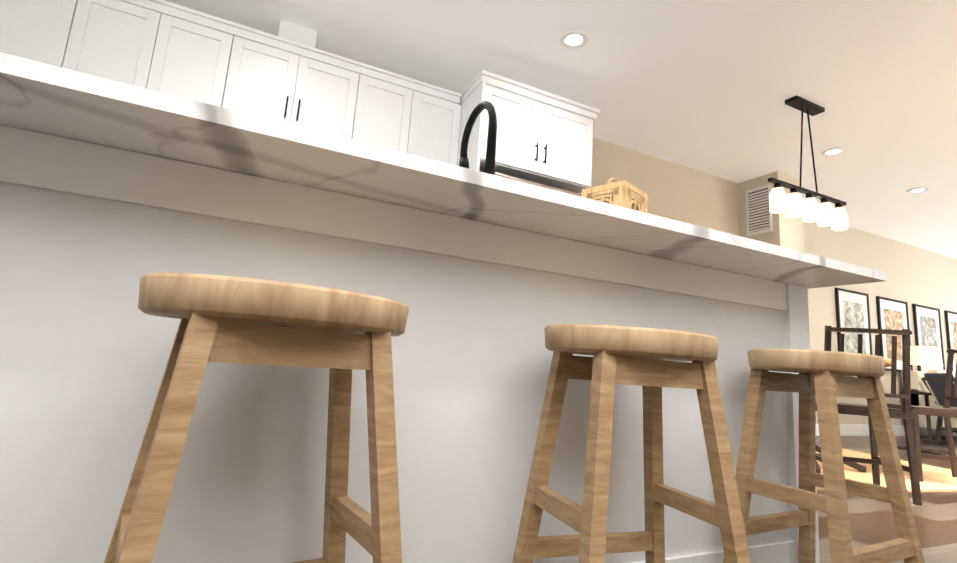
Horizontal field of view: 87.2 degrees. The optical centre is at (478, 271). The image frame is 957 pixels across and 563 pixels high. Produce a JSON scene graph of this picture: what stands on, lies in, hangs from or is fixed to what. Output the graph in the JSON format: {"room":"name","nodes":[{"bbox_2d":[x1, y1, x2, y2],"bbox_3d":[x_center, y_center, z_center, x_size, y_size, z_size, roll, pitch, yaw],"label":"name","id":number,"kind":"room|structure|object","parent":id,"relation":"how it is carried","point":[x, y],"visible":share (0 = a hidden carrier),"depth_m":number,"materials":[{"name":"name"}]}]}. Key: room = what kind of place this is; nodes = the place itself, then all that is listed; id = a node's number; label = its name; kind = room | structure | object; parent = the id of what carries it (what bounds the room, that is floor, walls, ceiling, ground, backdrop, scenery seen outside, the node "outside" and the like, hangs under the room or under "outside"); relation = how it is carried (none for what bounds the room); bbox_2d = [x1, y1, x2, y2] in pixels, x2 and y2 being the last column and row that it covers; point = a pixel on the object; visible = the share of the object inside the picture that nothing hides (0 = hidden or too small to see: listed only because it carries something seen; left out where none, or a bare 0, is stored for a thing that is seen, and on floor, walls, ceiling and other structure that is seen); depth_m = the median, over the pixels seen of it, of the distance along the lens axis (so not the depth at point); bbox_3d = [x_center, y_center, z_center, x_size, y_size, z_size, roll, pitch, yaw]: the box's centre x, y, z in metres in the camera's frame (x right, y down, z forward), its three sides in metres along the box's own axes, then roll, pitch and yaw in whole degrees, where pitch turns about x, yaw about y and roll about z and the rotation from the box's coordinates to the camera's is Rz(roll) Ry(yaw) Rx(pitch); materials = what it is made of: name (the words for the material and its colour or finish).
{"room":"dining room and kitchen","nodes":[
{"label":"dining room and kitchen","id":0,"kind":"room"},
{"bbox_2d":[165,0,956,258],"bbox_3d":[3.854,-1.248,3.518,12.630,0.060,5.040,9,-11,-25],"label":"ceiling","id":1,"kind":"structure","parent":0,"point":[710,87],"depth_m":3.51,"materials":[{"name":"white paint"}]},
{"bbox_2d":[560,30,587,48],"bbox_3d":[0.613,-1.492,3.229,0.175,0.011,0.179,9,-11,-25],"label":"recessed light","id":2,"kind":"object","parent":1,"relation":"in","point":[575,39],"depth_m":3.23,"materials":[{"name":"white paint"}]},
{"bbox_2d":[768,95,847,230],"bbox_3d":[2.435,-0.815,3.723,0.880,0.914,0.104,9,-11,-25],"label":"pendant light","id":3,"kind":"object","parent":1,"relation":"hanging from","point":[809,209],"visible":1,"depth_m":3.68,"materials":[{"name":"black metal"}]},
{"bbox_2d":[822,147,845,155],"bbox_3d":[3.193,-1.079,4.519,0.185,0.011,0.176,9,-11,-25],"label":"recessed light","id":4,"kind":"object","parent":1,"relation":"in","point":[838,150],"depth_m":4.52,"materials":[{"name":"white paint"}]},
{"bbox_2d":[907,187,928,193],"bbox_3d":[4.581,-0.851,5.249,0.193,0.011,0.177,9,-11,-25],"label":"recessed light","id":5,"kind":"object","parent":1,"relation":"in","point":[919,189],"depth_m":5.26,"materials":[{"name":"white paint"}]},
{"bbox_2d":[578,138,738,235],"bbox_3d":[-0.103,-0.073,3.939,6.220,2.650,0.120,9,-11,-25],"label":"wall","id":6,"kind":"structure","parent":0,"point":[674,191],"depth_m":4.97,"materials":[{"name":"beige paint"}]},
{"bbox_2d":[0,0,95,71],"bbox_3d":[-2.413,-1.089,2.691,0.498,0.983,0.328,9,-11,-25],"label":"upper cabinet","id":7,"kind":"object","parent":6,"relation":"attached to","point":[51,32],"depth_m":2.62,"materials":[{"name":"white paint"}]},
{"bbox_2d":[80,0,247,110],"bbox_3d":[-1.909,-1.011,2.929,0.872,0.983,0.328,9,-11,-25],"label":"upper cabinet","id":8,"kind":"object","parent":6,"relation":"attached to","point":[155,45],"depth_m":2.85,"materials":[{"name":"white paint"}]},
{"bbox_2d":[276,20,316,47],"bbox_3d":[-1.233,-1.501,3.383,0.230,0.193,0.238,9,-11,-25],"label":"cover","id":9,"kind":"object","parent":6,"relation":"attached to","point":[298,34],"depth_m":3.28,"materials":[{"name":"white paint"}]},
{"bbox_2d":[236,28,363,140],"bbox_3d":[-1.217,-1.124,3.286,0.758,0.540,0.328,9,-11,-25],"label":"upper cabinet","id":10,"kind":"object","parent":6,"relation":"attached to","point":[290,73],"depth_m":3.15,"materials":[{"name":"white paint"}]},
{"bbox_2d":[356,64,461,165],"bbox_3d":[-0.584,-0.806,3.552,0.808,0.983,0.328,9,-11,-25],"label":"upper cabinet","id":11,"kind":"object","parent":6,"relation":"attached to","point":[396,113],"depth_m":3.45,"materials":[{"name":"white paint"}]},
{"bbox_2d":[738,171,803,251],"bbox_3d":[2.902,0.368,5.223,0.370,2.650,0.760,9,-11,-25],"label":"wall","id":12,"kind":"structure","parent":0,"point":[786,232],"depth_m":5.07,"materials":[{"name":"paint"}]},
{"bbox_2d":[746,184,772,235],"bbox_3d":[2.868,-0.624,5.151,0.023,0.490,0.270,9,-11,-25],"label":"air vent","id":13,"kind":"object","parent":12,"relation":"in","point":[759,216],"visible":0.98,"depth_m":5.14,"materials":[{"name":"white metal"}]},
{"bbox_2d":[802,221,956,424],"bbox_3d":[5.633,0.853,6.860,6.040,2.650,0.120,9,-11,-25],"label":"wall","id":14,"kind":"structure","parent":0,"point":[919,276],"depth_m":6.75,"materials":[{"name":"paint"}]},
{"bbox_2d":[835,287,872,354],"bbox_3d":[4.747,0.724,6.355,0.690,0.965,0.030,9,-11,-25],"label":"framed picture","id":15,"kind":"object","parent":14,"relation":"attached to","point":[852,309],"visible":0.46,"depth_m":6.36,"materials":[{"name":"black"}]},
{"bbox_2d":[815,424,956,435],"bbox_3d":[5.521,2.074,6.553,5.920,0.130,0.016,9,-11,-25],"label":"baseboard","id":16,"kind":"structure","parent":14,"relation":"attached to","point":[856,430],"depth_m":6.17,"materials":[{"name":"white paint"}]},
{"bbox_2d":[876,296,912,371],"bbox_3d":[5.585,0.853,6.749,0.720,0.965,0.030,9,-11,-25],"label":"framed picture","id":17,"kind":"object","parent":14,"relation":"attached to","point":[892,314],"visible":0.6,"depth_m":6.73,"materials":[{"name":"black"}]},
{"bbox_2d":[912,304,944,370],"bbox_3d":[6.386,0.977,7.127,0.690,0.965,0.030,9,-11,-25],"label":"framed picture","id":18,"kind":"object","parent":14,"relation":"attached to","point":[927,326],"visible":0.56,"depth_m":7.14,"materials":[{"name":"black"}]},
{"bbox_2d":[944,310,956,370],"bbox_3d":[7.184,1.101,7.503,0.690,0.965,0.030,9,-11,-25],"label":"framed picture","id":19,"kind":"object","parent":14,"relation":"attached to","point":[951,324],"visible":0.68,"depth_m":7.43,"materials":[{"name":"black"}]},
{"bbox_2d":[815,436,956,562],"bbox_3d":[3.666,1.414,3.044,12.630,0.060,5.040,9,-11,-25],"label":"floor","id":20,"kind":"structure","parent":0,"point":[872,521],"depth_m":2.27,"materials":[{"name":"wood"}]},
{"bbox_2d":[104,272,408,562],"bbox_3d":[-0.310,0.355,0.706,0.400,0.655,0.310,11,-12,-33],"label":"stool","id":21,"kind":"object","parent":20,"relation":"on","point":[341,334],"visible":1,"depth_m":0.67,"materials":[{"name":"brown wood"}]},
{"bbox_2d":[0,124,819,562],"bbox_3d":[-0.093,0.371,1.390,2.260,0.887,0.630,9,-11,-25],"label":"kitchen island","id":22,"kind":"object","parent":20,"relation":"on","point":[112,192],"depth_m":0.98,"materials":[{"name":"paint"}]},
{"bbox_2d":[0,52,886,287],"bbox_3d":[-0.017,-0.091,1.381,2.330,0.026,0.850,9,-11,-25],"label":"island countertop","id":23,"kind":"structure","parent":22,"relation":"on","point":[33,94],"depth_m":0.89,"materials":[{"name":"white stone"}]},
{"bbox_2d":[459,101,496,174],"bbox_3d":[-0.044,-0.302,1.404,0.147,0.390,0.231,9,-11,-25],"label":"faucet","id":24,"kind":"object","parent":23,"relation":"on","point":[479,108],"visible":0.5,"depth_m":1.38,"materials":[{"name":"black metal"}]},
{"bbox_2d":[581,178,647,212],"bbox_3d":[0.469,-0.169,1.738,0.164,0.318,0.164,-6,-14,44],"label":"lantern","id":25,"kind":"object","parent":23,"relation":"on","point":[624,193],"visible":0.33,"depth_m":1.69,"materials":[{"name":"wood"}]},
{"bbox_2d":[457,69,599,192],"bbox_3d":[0.234,-0.015,3.643,0.990,2.480,0.683,9,-11,-25],"label":"wall cabinet","id":26,"kind":"object","parent":20,"relation":"on","point":[544,137],"visible":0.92,"depth_m":3.53,"materials":[{"name":"white paint"}]},
{"bbox_2d":[484,172,581,196],"bbox_3d":[0.251,0.318,3.527,0.890,1.763,0.763,9,-11,-25],"label":"refrigerator","id":27,"kind":"object","parent":20,"relation":"on","point":[534,183],"depth_m":3.38,"materials":[{"name":"grey metal"}]},
{"bbox_2d":[512,324,750,562],"bbox_3d":[0.297,0.450,0.998,0.400,0.655,0.310,8,-11,-19],"label":"stool","id":28,"kind":"object","parent":20,"relation":"on","point":[646,359],"visible":1,"depth_m":0.97,"materials":[{"name":"brown wood"}]},
{"bbox_2d":[723,349,924,562],"bbox_3d":[0.867,0.540,1.277,0.400,0.655,0.310,10,-12,-29],"label":"stool","id":29,"kind":"object","parent":20,"relation":"on","point":[820,382],"visible":1,"depth_m":1.25,"materials":[{"name":"brown wood"}]},
{"bbox_2d":[815,445,956,491],"bbox_3d":[2.380,1.403,3.704,2.400,0.011,1.600,7,-10,-15],"label":"jute rug","id":30,"kind":"object","parent":20,"relation":"on","point":[937,479],"visible":0.08,"depth_m":3.35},
{"bbox_2d":[815,359,890,472],"bbox_3d":[2.298,0.991,3.610,1.100,0.752,1.100,9,-11,-25],"label":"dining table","id":31,"kind":"object","parent":30,"relation":"on","point":[859,467],"visible":0.06,"depth_m":3.41,"materials":[{"name":"brown wood"}]},
{"bbox_2d":[815,325,921,505],"bbox_3d":[2.100,0.770,2.818,0.420,0.883,0.507,1,-10,14],"label":"dining chair","id":32,"kind":"object","parent":30,"relation":"on","point":[905,414],"visible":0.52,"depth_m":2.65,"materials":[{"name":"brown wood"}]},
{"bbox_2d":[887,348,956,481],"bbox_3d":[3.119,0.948,3.412,0.507,0.883,0.420,1,-10,14],"label":"dining chair","id":33,"kind":"object","parent":30,"relation":"on","point":[946,412],"visible":0.79,"depth_m":3.47,"materials":[{"name":"brown wood"}]},
{"bbox_2d":[911,391,946,443],"bbox_3d":[5.458,1.762,6.104,0.440,0.575,0.440,9,-11,-25],"label":"side table","id":34,"kind":"object","parent":20,"relation":"on","point":[928,419],"visible":0.67,"depth_m":6.07,"materials":[{"name":"brown wood"}]},
{"bbox_2d":[910,346,943,391],"bbox_3d":[5.497,1.207,6.202,0.360,0.550,0.360,9,-11,-25],"label":"table lamp","id":35,"kind":"object","parent":34,"relation":"on","point":[926,355],"visible":0.69,"depth_m":6.12,"materials":[{"name":"white fabric"}]},
{"bbox_2d":[901,369,956,430],"bbox_3d":[6.435,1.748,6.498,1.520,0.876,0.920,9,-11,-25],"label":"sofa","id":36,"kind":"object","parent":20,"relation":"on","point":[917,400],"visible":0.12,"depth_m":6.44,"materials":[{"name":"beige fabric"}]},
{"bbox_3d":[6.722,1.909,4.817,3.400,0.011,2.200,9,-11,-25],"label":"living room rug","id":37,"kind":"object","parent":20,"relation":"on","visible":0},
{"bbox_2d":[921,373,956,444],"bbox_3d":[5.293,1.469,5.177,0.902,0.774,0.705,2,-10,12],"label":"armchair","id":38,"kind":"object","parent":37,"relation":"on","point":[934,383],"visible":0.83,"depth_m":5.44,"materials":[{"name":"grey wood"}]}
]}

